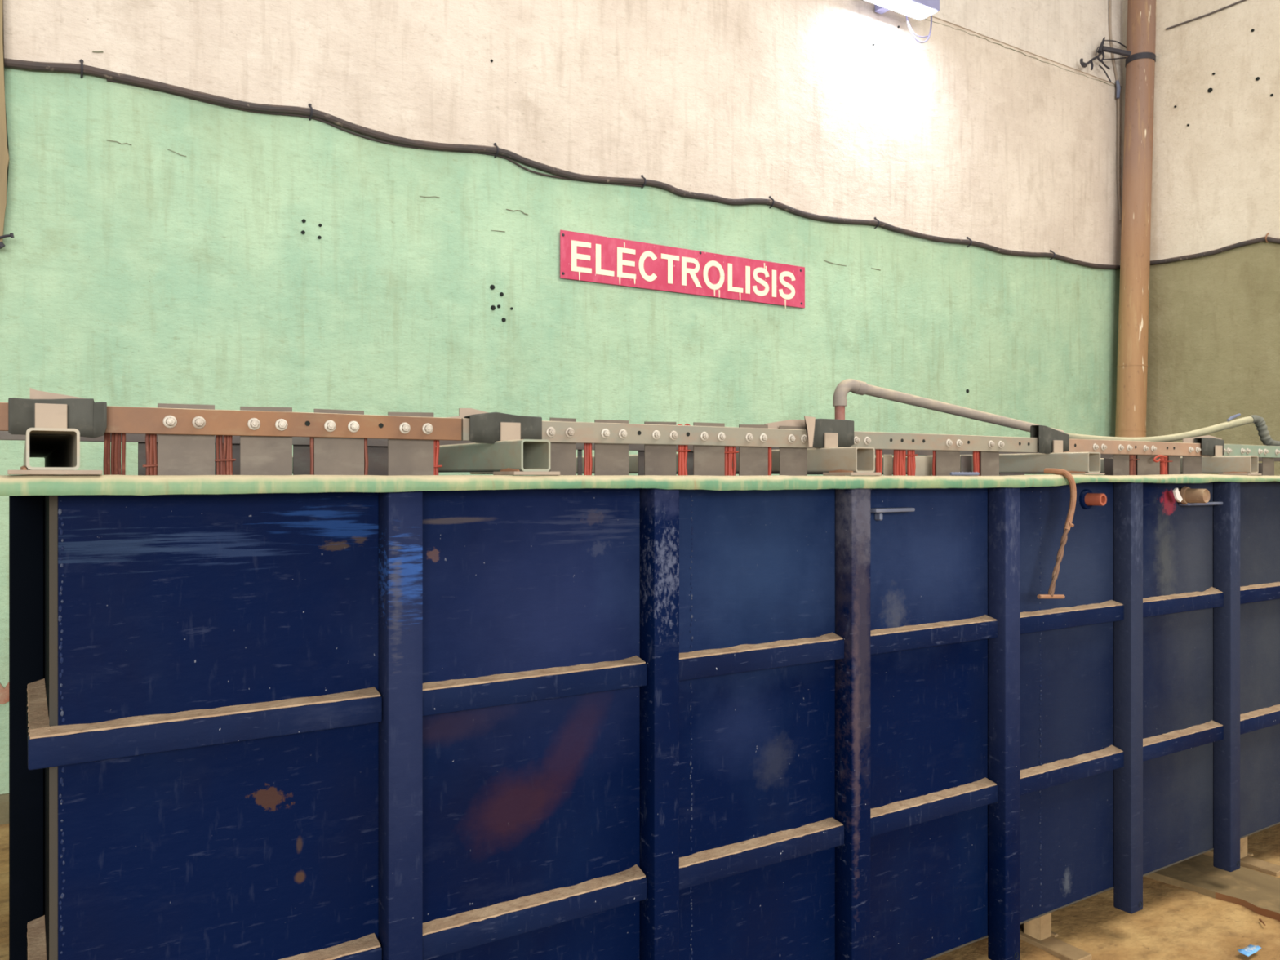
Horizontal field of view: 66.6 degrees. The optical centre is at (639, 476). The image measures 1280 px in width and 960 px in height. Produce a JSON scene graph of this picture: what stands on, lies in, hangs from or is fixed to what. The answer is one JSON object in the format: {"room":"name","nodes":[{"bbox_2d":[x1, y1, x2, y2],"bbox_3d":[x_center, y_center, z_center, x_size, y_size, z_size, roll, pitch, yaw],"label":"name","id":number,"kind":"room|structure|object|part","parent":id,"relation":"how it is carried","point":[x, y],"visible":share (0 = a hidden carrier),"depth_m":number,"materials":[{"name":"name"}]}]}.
{"room":"electroplating factory","nodes":[
{"label":"electroplating factory","id":0,"kind":"room"},
{"bbox_2d":[0,0,1122,794],"bbox_3d":[-0.826,-2.650,5.869,12.900,8.500,0.028,0,0,-32],"label":"wall","id":1,"kind":"structure","parent":0,"point":[164,247],"depth_m":6.05,"materials":[{"name":"green paint"}]},
{"bbox_2d":[0,793,8,825],"bbox_3d":[-0.824,1.547,5.865,12.900,0.167,0.055,0,0,-32],"label":"baseboard","id":2,"kind":"structure","parent":1,"relation":"attached to","point":[4,798],"depth_m":4.50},
{"bbox_2d":[0,0,13,248],"bbox_3d":[-2.977,-1.694,4.408,0.240,1.357,0.072,0,0,-32],"label":"pipe","id":3,"kind":"object","parent":1,"relation":"attached to","point":[4,150],"visible":1,"depth_m":4.45,"materials":[{"name":"metal"}]},
{"bbox_2d":[4,57,1279,269],"bbox_3d":[1.318,-1.958,6.101,9.264,0.204,1.918,0,0,-32],"label":"cable","id":4,"kind":"object","parent":1,"relation":"attached to","point":[111,76],"visible":0.98,"depth_m":5.80,"materials":[{"name":"rubber"}]},
{"bbox_2d":[560,229,804,308],"bbox_3d":[0.357,-1.374,6.598,2.021,0.322,0.009,0,0,-32],"label":"sign","id":5,"kind":"object","parent":1,"relation":"attached to","point":[586,257],"visible":1,"depth_m":6.52,"materials":[{"name":"red metal"}]},
{"bbox_2d":[865,0,939,43],"bbox_3d":[2.008,-3.657,7.464,0.832,0.480,0.327,0,0,-32],"label":"floodlight","id":6,"kind":"object","parent":1,"relation":"attached to","point":[919,10],"visible":1,"depth_m":7.42,"materials":[{"name":"white"}]},
{"bbox_2d":[865,0,939,20],"bbox_3d":[1.935,-3.621,7.418,0.660,0.126,0.327,0,0,-32],"label":"lamp","id":7,"kind":"object","parent":6,"relation":"attached to","point":[919,10],"depth_m":7.41,"materials":[{"name":"white"}]},
{"bbox_2d":[1108,0,1121,220],"bbox_3d":[4.514,-3.501,9.222,0.200,2.124,0.047,0,0,-32],"label":"conduit","id":8,"kind":"object","parent":1,"relation":"attached to","point":[1117,84],"visible":0.97,"depth_m":9.25,"materials":[{"name":"metal"}]},
{"bbox_2d":[0,823,1279,959],"bbox_3d":[1.419,1.607,2.335,12.900,0.023,8.420,0,0,-32],"label":"floor","id":9,"kind":"structure","parent":0,"point":[1174,922],"depth_m":3.47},
{"bbox_2d":[0,474,1279,959],"bbox_3d":[1.018,0.805,4.511,6.640,1.629,2.753,0,0,-32],"label":"tank","id":10,"kind":"object","parent":9,"relation":"on","point":[251,717],"visible":1,"depth_m":2.30,"materials":[{"name":"metal"}]},
{"bbox_3d":[-1.168,0.978,1.885,0.032,0.053,0.460,0,0,-32],"label":"rail","id":11,"kind":"part","parent":10,"relation":"part of","materials":[{"name":"black paint"}]},
{"bbox_3d":[-1.168,0.470,1.885,0.032,0.053,0.460,0,0,-32],"label":"rail","id":12,"kind":"part","parent":10,"relation":"part of","materials":[{"name":"black paint"}]},
{"bbox_3d":[-1.715,0.724,2.789,0.012,1.418,2.553,0,0,-32],"label":"plate","id":13,"kind":"part","parent":10,"relation":"part of","materials":[{"name":"black paint"}]},
{"bbox_2d":[7,403,102,475],"bbox_3d":[-1.708,-0.067,2.779,0.137,0.128,2.717,0,0,-32],"label":"beam","id":14,"kind":"structure","parent":10,"relation":"on","point":[61,453],"depth_m":1.76,"materials":[{"name":"metal"}]},
{"bbox_3d":[-1.013,-0.007,1.686,0.137,0.008,0.127,0,0,-32],"label":"plate","id":15,"kind":"part","parent":14,"relation":"part of","materials":[{"name":"metal"}]},
{"bbox_2d":[30,387,83,399],"bbox_3d":[-1.074,-0.133,1.809,0.101,0.058,0.004,0,0,-32],"label":"card","id":16,"kind":"object","parent":14,"relation":"on","point":[34,394],"visible":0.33,"depth_m":1.79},
{"bbox_2d":[0,402,461,440],"bbox_3d":[-0.946,-0.107,1.850,1.288,0.051,0.027,0,0,-32],"label":"bar","id":17,"kind":"object","parent":14,"relation":"attached to","point":[120,420],"visible":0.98,"depth_m":1.98,"materials":[{"name":"orange metal"}]},
{"bbox_2d":[8,397,106,438],"bbox_3d":[-1.062,-0.108,1.777,0.153,0.073,0.046,0,0,-32],"label":"sheet","id":18,"kind":"object","parent":17,"relation":"on","point":[89,417],"visible":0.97,"depth_m":1.78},
{"bbox_2d":[103,433,125,475],"bbox_3d":[-0.999,0.094,1.851,0.038,0.412,0.012,0,0,-32],"label":"wire bundle","id":19,"kind":"object","parent":17,"relation":"hanging from","point":[117,468],"visible":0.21,"depth_m":1.85,"materials":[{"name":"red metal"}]},
{"bbox_2d":[142,434,157,475],"bbox_3d":[-0.946,0.094,1.884,0.031,0.412,0.018,0,0,-32],"label":"wire bundle","id":20,"kind":"object","parent":17,"relation":"hanging from","point":[151,466],"visible":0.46,"depth_m":1.88,"materials":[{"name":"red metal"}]},
{"bbox_2d":[157,403,214,475],"bbox_3d":[-0.888,0.254,1.907,0.102,0.792,0.003,0,0,-32],"label":"plate","id":21,"kind":"object","parent":17,"relation":"hanging from","point":[177,454],"visible":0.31,"depth_m":1.91,"materials":[{"name":"metal"}]},
{"bbox_2d":[214,435,235,475],"bbox_3d":[-0.835,0.094,1.954,0.042,0.413,0.017,0,0,-32],"label":"wire bundle","id":22,"kind":"object","parent":17,"relation":"hanging from","point":[224,455],"visible":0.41,"depth_m":1.95,"materials":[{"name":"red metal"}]},
{"bbox_2d":[240,406,292,475],"bbox_3d":[-0.762,0.254,1.987,0.101,0.793,0.003,0,0,-32],"label":"plate","id":23,"kind":"object","parent":17,"relation":"hanging from","point":[259,455],"visible":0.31,"depth_m":1.99,"materials":[{"name":"metal"}]},
{"bbox_2d":[309,437,314,475],"bbox_3d":[-0.689,0.094,2.047,0.010,0.412,0.012,0,0,-10],"label":"wire bundle","id":24,"kind":"object","parent":17,"relation":"hanging from","point":[312,439],"visible":0.26,"depth_m":2.04,"materials":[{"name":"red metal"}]},
{"bbox_2d":[314,408,364,475],"bbox_3d":[-0.638,0.254,2.066,0.105,0.792,0.003,0,0,-32],"label":"plate","id":25,"kind":"object","parent":17,"relation":"hanging from","point":[332,455],"visible":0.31,"depth_m":2.06,"materials":[{"name":"metal"}]},
{"bbox_2d":[364,438,368,475],"bbox_3d":[-0.594,0.094,2.109,0.010,0.412,0.013,0,0,-32],"label":"wire bundle","id":26,"kind":"object","parent":17,"relation":"hanging from","point":[366,453],"visible":0.26,"depth_m":2.10,"materials":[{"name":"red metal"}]},
{"bbox_2d":[387,412,433,475],"bbox_3d":[-0.506,0.254,2.150,0.104,0.793,0.003,0,0,-32],"label":"plate","id":27,"kind":"object","parent":17,"relation":"hanging from","point":[405,456],"visible":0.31,"depth_m":2.15,"materials":[{"name":"metal"}]},
{"bbox_2d":[433,440,442,475],"bbox_3d":[-0.460,0.094,2.192,0.027,0.412,0.019,0,0,-32],"label":"wire bundle","id":28,"kind":"object","parent":17,"relation":"hanging from","point":[436,442],"visible":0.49,"depth_m":2.19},
{"bbox_2d":[0,431,1279,461],"bbox_3d":[1.071,-0.107,3.768,6.750,0.050,0.012,0,0,-32],"label":"bar","id":29,"kind":"object","parent":14,"relation":"on","point":[4,435],"visible":0.02,"depth_m":2.63,"materials":[{"name":"metal"}]},
{"bbox_2d":[137,442,157,475],"bbox_3d":[-1.186,0.260,2.346,0.043,0.780,0.004,0,0,-32],"label":"plate","id":30,"kind":"object","parent":29,"relation":"hanging from","point":[141,446],"visible":0.02,"depth_m":2.34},
{"bbox_2d":[214,444,239,475],"bbox_3d":[-1.029,0.260,2.446,0.072,0.780,0.004,0,0,-32],"label":"plate","id":31,"kind":"object","parent":29,"relation":"hanging from","point":[236,447],"visible":0.02,"depth_m":2.45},
{"bbox_2d":[293,444,310,475],"bbox_3d":[-0.874,0.260,2.544,0.063,0.780,0.004,0,0,-32],"label":"plate","id":32,"kind":"object","parent":29,"relation":"hanging from","point":[301,453],"visible":0.02,"depth_m":2.54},
{"bbox_2d":[364,446,387,475],"bbox_3d":[-0.714,0.260,2.646,0.070,0.780,0.004,0,0,-32],"label":"plate","id":33,"kind":"object","parent":29,"relation":"hanging from","point":[377,455],"visible":0.02,"depth_m":2.64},
{"bbox_2d":[577,449,582,475],"bbox_3d":[-0.184,0.260,2.982,0.015,0.780,0.004,0,0,-32],"label":"plate","id":34,"kind":"object","parent":29,"relation":"hanging from","point":[579,451],"visible":0.02,"depth_m":2.98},
{"bbox_2d":[638,450,644,475],"bbox_3d":[0.009,0.260,3.105,0.035,0.780,0.004,0,0,-32],"label":"plate","id":35,"kind":"object","parent":29,"relation":"hanging from","point":[641,453],"visible":0.02,"depth_m":3.10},
{"bbox_2d":[686,451,693,475],"bbox_3d":[0.168,0.260,3.206,0.040,0.780,0.004,0,0,-32],"label":"plate","id":36,"kind":"object","parent":29,"relation":"hanging from","point":[690,454],"visible":0.02,"depth_m":3.20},
{"bbox_2d":[999,473,1024,475],"bbox_3d":[1.565,0.260,4.093,0.164,0.780,0.004,0,0,-32],"label":"plate","id":37,"kind":"object","parent":29,"relation":"hanging from","point":[1000,474],"visible":0.02,"depth_m":4.08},
{"bbox_2d":[1064,413,1279,445],"bbox_3d":[2.447,-0.213,4.356,1.372,0.151,0.137,0,0,-17],"label":"hose","id":38,"kind":"object","parent":29,"relation":"on","point":[1262,428],"visible":0.84,"depth_m":4.35,"materials":[{"name":"rubber"}]},
{"bbox_3d":[-0.788,0.470,1.824,0.607,0.053,0.044,0,0,-32],"label":"rail","id":39,"kind":"part","parent":10,"relation":"part of","materials":[{"name":"metal"}]},
{"bbox_3d":[-0.788,0.978,1.824,0.607,0.053,0.044,0,0,-32],"label":"rail","id":40,"kind":"part","parent":10,"relation":"part of","materials":[{"name":"blue paint"}]},
{"bbox_2d":[292,422,559,475],"bbox_3d":[-0.949,-0.064,3.270,0.112,0.121,2.702,0,0,-32],"label":"beam","id":41,"kind":"structure","parent":10,"relation":"on","point":[512,455],"depth_m":2.24,"materials":[{"name":"metal"}]},
{"bbox_2d":[445,408,488,418],"bbox_3d":[-0.384,-0.132,2.248,0.137,0.051,0.004,0,0,-32],"label":"card","id":42,"kind":"object","parent":41,"relation":"on","point":[463,412],"visible":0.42,"depth_m":2.24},
{"bbox_3d":[-0.254,-0.007,2.177,0.112,0.008,0.112,0,0,-32],"label":"plate","id":43,"kind":"part","parent":41,"relation":"part of","materials":[{"name":"metal"}]},
{"bbox_2d":[461,417,814,448],"bbox_3d":[0.050,-0.107,2.483,1.063,0.052,0.027,0,0,-32],"label":"bar","id":44,"kind":"object","parent":41,"relation":"attached to","point":[553,431],"visible":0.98,"depth_m":2.49,"materials":[{"name":"metal"}]},
{"bbox_2d":[464,412,542,443],"bbox_3d":[-0.316,-0.112,2.256,0.180,0.073,0.038,0,0,-32],"label":"sheet","id":45,"kind":"object","parent":44,"relation":"on","point":[484,428],"visible":0.88,"depth_m":2.23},
{"bbox_2d":[550,417,576,475],"bbox_3d":[-0.186,0.254,2.353,0.070,0.791,0.003,0,0,-32],"label":"plate","id":46,"kind":"object","parent":44,"relation":"hanging from","point":[562,455],"visible":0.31,"depth_m":2.35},
{"bbox_2d":[583,443,592,475],"bbox_3d":[-0.129,0.094,2.404,0.024,0.412,0.014,0,0,-32],"label":"wire bundle","id":47,"kind":"object","parent":44,"relation":"hanging from","point":[587,446],"visible":0.27,"depth_m":2.40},
{"bbox_2d":[594,419,628,475],"bbox_3d":[-0.070,0.255,2.427,0.097,0.791,0.003,0,0,-32],"label":"plate","id":48,"kind":"object","parent":44,"relation":"hanging from","point":[609,459],"visible":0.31,"depth_m":2.42,"materials":[{"name":"metal"}]},
{"bbox_2d":[644,422,675,475],"bbox_3d":[0.053,0.254,2.505,0.097,0.792,0.003,0,0,-32],"label":"plate","id":49,"kind":"object","parent":44,"relation":"hanging from","point":[659,460],"visible":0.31,"depth_m":2.50,"materials":[{"name":"metal"}]},
{"bbox_2d":[675,444,690,475],"bbox_3d":[0.112,0.094,2.556,0.039,0.413,0.021,0,0,-32],"label":"wire bundle","id":50,"kind":"object","parent":44,"relation":"hanging from","point":[682,450],"visible":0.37,"depth_m":2.55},
{"bbox_2d":[693,422,724,475],"bbox_3d":[0.184,0.254,2.588,0.101,0.792,0.003,0,0,-32],"label":"plate","id":51,"kind":"object","parent":44,"relation":"hanging from","point":[707,460],"visible":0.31,"depth_m":2.59,"materials":[{"name":"metal"}]},
{"bbox_2d":[724,445,738,475],"bbox_3d":[0.244,0.094,2.640,0.048,0.413,0.021,0,0,-32],"label":"wire bundle","id":52,"kind":"object","parent":44,"relation":"hanging from","point":[730,451],"visible":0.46,"depth_m":2.63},
{"bbox_2d":[738,424,768,475],"bbox_3d":[0.311,0.254,2.669,0.100,0.793,0.003,0,0,-32],"label":"plate","id":53,"kind":"object","parent":44,"relation":"hanging from","point":[753,460],"visible":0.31,"depth_m":2.67,"materials":[{"name":"metal"}]},
{"bbox_2d":[768,447,771,475],"bbox_3d":[0.361,0.094,2.715,0.013,0.413,0.016,0,0,-32],"label":"wire bundle","id":54,"kind":"object","parent":44,"relation":"hanging from","point":[769,448],"visible":0.27,"depth_m":2.71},
{"bbox_2d":[779,426,807,475],"bbox_3d":[0.433,0.254,2.746,0.100,0.792,0.003,0,0,-32],"label":"plate","id":55,"kind":"object","parent":44,"relation":"hanging from","point":[793,460],"visible":0.19,"depth_m":2.74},
{"bbox_2d":[804,416,815,446],"bbox_3d":[0.474,-0.126,2.720,0.040,0.085,0.003,0,0,-32],"label":"card","id":56,"kind":"object","parent":44,"relation":"attached to","point":[810,421],"visible":1,"depth_m":2.72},
{"bbox_3d":[-0.229,0.978,2.179,0.558,0.053,0.044,0,0,-32],"label":"rail","id":57,"kind":"part","parent":10,"relation":"part of","materials":[{"name":"blue paint"}]},
{"bbox_3d":[-0.229,0.470,2.179,0.558,0.053,0.044,0,0,-32],"label":"rail","id":58,"kind":"part","parent":10,"relation":"part of","materials":[{"name":"blue paint"}]},
{"bbox_2d":[470,432,881,475],"bbox_3d":[-0.104,-0.063,3.807,0.114,0.122,2.702,0,0,-32],"label":"beam","id":59,"kind":"structure","parent":10,"relation":"on","point":[831,460],"depth_m":2.74,"materials":[{"name":"metal"}]},
{"bbox_2d":[764,419,805,428],"bbox_3d":[0.419,-0.137,2.758,0.169,0.052,0.004,0,0,-32],"label":"card","id":60,"kind":"object","parent":59,"relation":"on","point":[801,423],"visible":0.46,"depth_m":2.75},
{"bbox_2d":[812,418,853,448],"bbox_3d":[0.547,-0.123,2.802,0.150,0.084,0.042,0,0,-32],"label":"sheet","id":61,"kind":"object","parent":59,"relation":"on","point":[844,428],"visible":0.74,"depth_m":2.80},
{"bbox_3d":[0.591,-0.007,2.714,0.114,0.008,0.112,0,0,-32],"label":"plate","id":62,"kind":"part","parent":59,"relation":"part of","materials":[{"name":"metal"}]},
{"bbox_2d":[814,431,1038,453],"bbox_3d":[0.948,-0.107,3.053,1.057,0.051,0.027,0,0,-32],"label":"bar","id":63,"kind":"object","parent":59,"relation":"attached to","point":[877,440],"visible":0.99,"depth_m":3.06,"materials":[{"name":"metal"}]},
{"bbox_2d":[875,448,882,475],"bbox_3d":[0.722,0.094,2.944,0.024,0.413,0.017,0,0,-32],"label":"wire bundle","id":64,"kind":"object","parent":63,"relation":"hanging from","point":[878,465],"visible":0.21,"depth_m":2.94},
{"bbox_2d":[883,454,892,475],"bbox_3d":[0.778,0.290,3.055,0.038,0.719,0.003,0,0,-32],"label":"plate","id":65,"kind":"object","parent":63,"relation":"hanging from","point":[887,459],"visible":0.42,"depth_m":3.05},
{"bbox_2d":[893,449,906,475],"bbox_3d":[0.798,0.094,2.993,0.052,0.413,0.016,0,0,-32],"label":"wire bundle","id":66,"kind":"object","parent":63,"relation":"hanging from","point":[900,455],"visible":0.31,"depth_m":2.99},
{"bbox_2d":[906,449,918,475],"bbox_3d":[0.841,0.094,3.019,0.043,0.413,0.022,0,0,-32],"label":"wire bundle","id":67,"kind":"object","parent":63,"relation":"hanging from","point":[911,465],"visible":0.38,"depth_m":3.01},
{"bbox_2d":[915,455,932,475],"bbox_3d":[0.905,0.292,3.112,0.083,0.715,0.003,0,0,-32],"label":"plate","id":68,"kind":"object","parent":63,"relation":"hanging from","point":[923,464],"visible":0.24,"depth_m":3.11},
{"bbox_2d":[932,450,935,475],"bbox_3d":[0.932,0.094,3.078,0.019,0.412,0.014,0,0,-32],"label":"wire bundle","id":69,"kind":"object","parent":63,"relation":"hanging from","point":[934,451],"visible":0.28,"depth_m":3.07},
{"bbox_2d":[935,450,959,475],"bbox_3d":[0.979,0.260,3.093,0.110,0.780,0.003,0,0,-32],"label":"plate","id":70,"kind":"object","parent":63,"relation":"hanging from","point":[947,462],"visible":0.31,"depth_m":3.09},
{"bbox_2d":[960,455,972,475],"bbox_3d":[1.086,0.290,3.239,0.053,0.721,0.003,0,0,-32],"label":"plate","id":71,"kind":"object","parent":63,"relation":"hanging from","point":[966,460],"visible":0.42,"depth_m":3.24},
{"bbox_2d":[973,451,980,475],"bbox_3d":[1.103,0.094,3.187,0.038,0.412,0.018,0,0,-32],"label":"wire bundle","id":72,"kind":"object","parent":63,"relation":"hanging from","point":[976,455],"visible":0.19,"depth_m":3.18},
{"bbox_2d":[980,451,999,475],"bbox_3d":[1.151,0.260,3.203,0.090,0.780,0.003,0,0,-32],"label":"plate","id":73,"kind":"object","parent":63,"relation":"hanging from","point":[989,460],"visible":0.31,"depth_m":3.20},
{"bbox_3d":[0.310,0.978,2.521,0.560,0.053,0.044,0,0,-32],"label":"rail","id":74,"kind":"part","parent":10,"relation":"part of","materials":[{"name":"blue paint"}]},
{"bbox_3d":[0.310,0.470,2.521,0.560,0.053,0.044,0,0,-32],"label":"rail","id":75,"kind":"part","parent":10,"relation":"part of","materials":[{"name":"metal"}]},
{"bbox_2d":[675,440,1105,474],"bbox_3d":[0.788,-0.065,4.373,0.110,0.118,2.702,0,0,-32],"label":"beam","id":76,"kind":"structure","parent":10,"relation":"on","point":[1075,463],"depth_m":3.35,"materials":[{"name":"metal"}]},
{"bbox_2d":[1030,425,1069,453],"bbox_3d":[1.412,-0.126,3.354,0.161,0.097,0.038,0,0,-32],"label":"sheet","id":77,"kind":"object","parent":76,"relation":"on","point":[1046,435],"visible":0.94,"depth_m":3.33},
{"bbox_3d":[1.482,-0.008,3.280,0.110,0.005,0.112,0,0,-32],"label":"plate","id":78,"kind":"part","parent":76,"relation":"part of","materials":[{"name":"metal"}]},
{"bbox_2d":[1063,438,1214,456],"bbox_3d":[1.862,-0.107,3.634,1.100,0.051,0.027,0,0,-32],"label":"bar","id":79,"kind":"object","parent":76,"relation":"attached to","point":[1103,446],"visible":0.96,"depth_m":3.62,"materials":[{"name":"brown metal"}]},
{"bbox_2d":[1103,457,1112,475],"bbox_3d":[1.766,0.290,3.671,0.055,0.719,0.003,0,0,-32],"label":"plate","id":80,"kind":"object","parent":79,"relation":"hanging from","point":[1108,462],"visible":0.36,"depth_m":3.67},
{"bbox_2d":[1112,453,1128,475],"bbox_3d":[1.780,0.260,3.603,0.100,0.779,0.003,0,0,-32],"label":"plate","id":81,"kind":"object","parent":79,"relation":"hanging from","point":[1120,462],"visible":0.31,"depth_m":3.60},
{"bbox_2d":[1128,454,1140,475],"bbox_3d":[1.859,0.094,3.666,0.058,0.413,0.029,0,0,-32],"label":"wire bundle","id":82,"kind":"object","parent":79,"relation":"hanging from","point":[1133,459],"visible":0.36,"depth_m":3.66,"materials":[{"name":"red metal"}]},
{"bbox_2d":[1137,454,1159,475],"bbox_3d":[1.932,0.260,3.699,0.148,0.779,0.003,0,0,-32],"label":"plate","id":83,"kind":"object","parent":79,"relation":"hanging from","point":[1146,465],"visible":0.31,"depth_m":3.69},
{"bbox_2d":[1152,454,1167,462],"bbox_3d":[1.964,-0.067,3.676,0.086,0.030,0.007,0,0,-32],"label":"loose wire","id":84,"kind":"object","parent":79,"relation":"hanging from","point":[1158,455],"visible":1,"depth_m":3.67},
{"bbox_2d":[1160,455,1173,474],"bbox_3d":[2.036,0.094,3.778,0.066,0.413,0.032,0,0,-32],"label":"wire bundle","id":85,"kind":"object","parent":79,"relation":"hanging from","point":[1164,461],"visible":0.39,"depth_m":3.76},
{"bbox_2d":[1168,455,1180,474],"bbox_3d":[2.083,0.260,3.795,0.081,0.781,0.003,0,0,-32],"label":"plate","id":86,"kind":"object","parent":79,"relation":"hanging from","point":[1174,468],"visible":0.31,"depth_m":3.79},
{"bbox_2d":[1182,455,1201,474],"bbox_3d":[2.192,0.260,3.864,0.136,0.779,0.003,0,0,-32],"label":"plate","id":87,"kind":"object","parent":79,"relation":"hanging from","point":[1191,464],"visible":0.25,"depth_m":3.86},
{"bbox_3d":[0.853,0.978,2.866,0.568,0.053,0.044,0,0,-32],"label":"rail","id":88,"kind":"part","parent":10,"relation":"part of","materials":[{"name":"metal"}]},
{"bbox_3d":[0.853,0.470,2.866,0.568,0.053,0.044,0,0,-32],"label":"rail","id":89,"kind":"part","parent":10,"relation":"part of","materials":[{"name":"blue paint"}]},
{"bbox_2d":[832,378,1064,475],"bbox_3d":[1.418,-0.050,4.337,1.495,0.699,0.056,0,0,-32],"label":"pipe","id":90,"kind":"object","parent":10,"relation":"attached to","point":[843,388],"visible":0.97,"depth_m":4.16,"materials":[{"name":"plastic"}]},
{"bbox_2d":[949,471,979,475],"bbox_3d":[0.964,-0.007,2.890,0.106,0.011,0.011,0,0,-24],"label":"bolt","id":91,"kind":"object","parent":10,"relation":"on","point":[952,473],"visible":1,"depth_m":2.89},
{"bbox_3d":[1.377,1.513,3.372,0.060,0.148,0.065,0,0,-32],"label":"leg","id":92,"kind":"part","parent":10,"relation":"part of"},
{"bbox_2d":[1037,468,1076,598],"bbox_3d":[1.295,0.180,3.099,0.181,0.415,0.098,0,0,-32],"label":"hook","id":93,"kind":"object","parent":10,"relation":"hanging from","point":[1068,524],"visible":1,"depth_m":3.09,"materials":[{"name":"metal"}]},
{"bbox_2d":[881,445,1262,475],"bbox_3d":[1.675,-0.065,4.937,0.103,0.119,2.702,0,0,-32],"label":"beam","id":94,"kind":"structure","parent":10,"relation":"on","point":[1220,464],"depth_m":3.85,"materials":[{"name":"metal"}]},
{"bbox_2d":[1182,435,1222,443],"bbox_3d":[2.278,-0.138,3.939,0.296,0.061,0.004,0,0,-32],"label":"card","id":95,"kind":"object","parent":94,"relation":"on","point":[1190,440],"visible":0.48,"depth_m":3.90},
{"bbox_2d":[1194,437,1224,455],"bbox_3d":[2.286,-0.119,3.910,0.157,0.072,0.036,0,0,-32],"label":"sheet","id":96,"kind":"object","parent":94,"relation":"on","point":[1208,444],"visible":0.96,"depth_m":3.89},
{"bbox_3d":[2.370,-0.008,3.844,0.103,0.006,0.112,0,0,-32],"label":"plate","id":97,"kind":"part","parent":94,"relation":"part of","materials":[{"name":"metal"}]},
{"bbox_2d":[1222,444,1279,457],"bbox_3d":[3.269,-0.107,4.528,2.226,0.052,0.027,0,0,-32],"label":"bar","id":98,"kind":"object","parent":94,"relation":"attached to","point":[1230,450],"visible":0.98,"depth_m":4.09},
{"bbox_2d":[1257,462,1262,475],"bbox_3d":[2.722,0.295,4.279,0.056,0.709,0.003,0,0,-32],"label":"plate","id":99,"kind":"object","parent":98,"relation":"hanging from","point":[1260,464],"visible":0.06,"depth_m":4.28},
{"bbox_2d":[1262,457,1274,475],"bbox_3d":[2.704,0.260,4.189,0.098,0.780,0.003,0,0,-32],"label":"plate","id":100,"kind":"object","parent":98,"relation":"hanging from","point":[1268,464],"visible":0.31,"depth_m":4.18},
{"bbox_3d":[1.410,0.978,3.220,0.594,0.053,0.044,0,0,-32],"label":"rail","id":101,"kind":"part","parent":10,"relation":"part of","materials":[{"name":"blue paint"}]},
{"bbox_3d":[1.410,0.470,3.220,0.594,0.053,0.044,0,0,-32],"label":"rail","id":102,"kind":"part","parent":10,"relation":"part of","materials":[{"name":"blue paint"}]},
{"bbox_3d":[1.972,0.978,3.578,0.580,0.053,0.044,0,0,-32],"label":"rail","id":103,"kind":"part","parent":10,"relation":"part of","materials":[{"name":"blue paint"}]},
{"bbox_3d":[1.972,0.470,3.578,0.580,0.053,0.044,0,0,-32],"label":"rail","id":104,"kind":"part","parent":10,"relation":"part of","materials":[{"name":"blue paint"}]},
{"bbox_3d":[2.499,1.513,4.085,0.060,0.148,0.065,0,0,-32],"label":"leg","id":105,"kind":"part","parent":10,"relation":"part of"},
{"bbox_3d":[2.528,0.978,3.931,0.578,0.053,0.044,0,0,-32],"label":"rail","id":106,"kind":"part","parent":10,"relation":"part of","materials":[{"name":"blue paint"}]},
{"bbox_3d":[2.528,0.470,3.931,0.578,0.053,0.044,0,0,-32],"label":"rail","id":107,"kind":"part","parent":10,"relation":"part of","materials":[{"name":"metal"}]},
{"bbox_2d":[1144,853,1279,921],"bbox_3d":[2.349,1.600,3.743,0.380,0.040,2.000,0,0,-32],"label":"board","id":108,"kind":"object","parent":9,"relation":"on","point":[1257,891],"visible":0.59,"depth_m":3.79,"materials":[{"name":"brown wood"}]},
{"bbox_2d":[1237,944,1261,956],"bbox_3d":[2.048,1.590,3.271,0.093,0.008,0.036,0,0,-32],"label":"scrap","id":109,"kind":"object","parent":9,"relation":"on","point":[1250,949],"visible":1,"depth_m":3.27,"materials":[{"name":"blue plastic"}]},
{"bbox_2d":[1121,0,1279,475],"bbox_3d":[6.862,-2.650,5.793,0.016,8.500,8.420,0,0,-32],"label":"wall","id":110,"kind":"structure","parent":0,"point":[1214,340],"depth_m":8.59,"materials":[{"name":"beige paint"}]},
{"bbox_2d":[1097,0,1155,437],"bbox_3d":[4.590,-2.645,9.059,0.738,8.522,0.270,0,0,-32],"label":"downpipe","id":111,"kind":"object","parent":110,"relation":"attached to","point":[1140,64],"visible":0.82,"depth_m":8.98,"materials":[{"name":"metal"}]},
{"bbox_3d":[4.260,-3.983,8.986,0.102,0.162,0.039,0,0,-32],"label":"strap arm","id":112,"kind":"part","parent":111,"relation":"part of","materials":[{"name":"metal"}]},
{"bbox_2d":[1080,40,1126,82],"bbox_3d":[4.321,-3.880,9.037,0.769,0.406,0.022,0,0,-32],"label":"wire tangle","id":113,"kind":"object","parent":111,"relation":"attached to","point":[1083,64],"visible":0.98,"depth_m":9.00,"materials":[{"name":"metal"}]},
{"bbox_3d":[4.396,-3.927,8.989,0.264,0.102,0.048,0,0,1],"label":"strap arm","id":114,"kind":"part","parent":111,"relation":"part of","materials":[{"name":"metal"}]},
{"bbox_2d":[1165,0,1245,30],"bbox_3d":[5.069,-4.108,8.599,0.016,0.033,0.850,0,0,-32],"label":"wire","id":115,"kind":"object","parent":110,"relation":"attached to","point":[1241,1],"visible":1,"depth_m":8.66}
]}

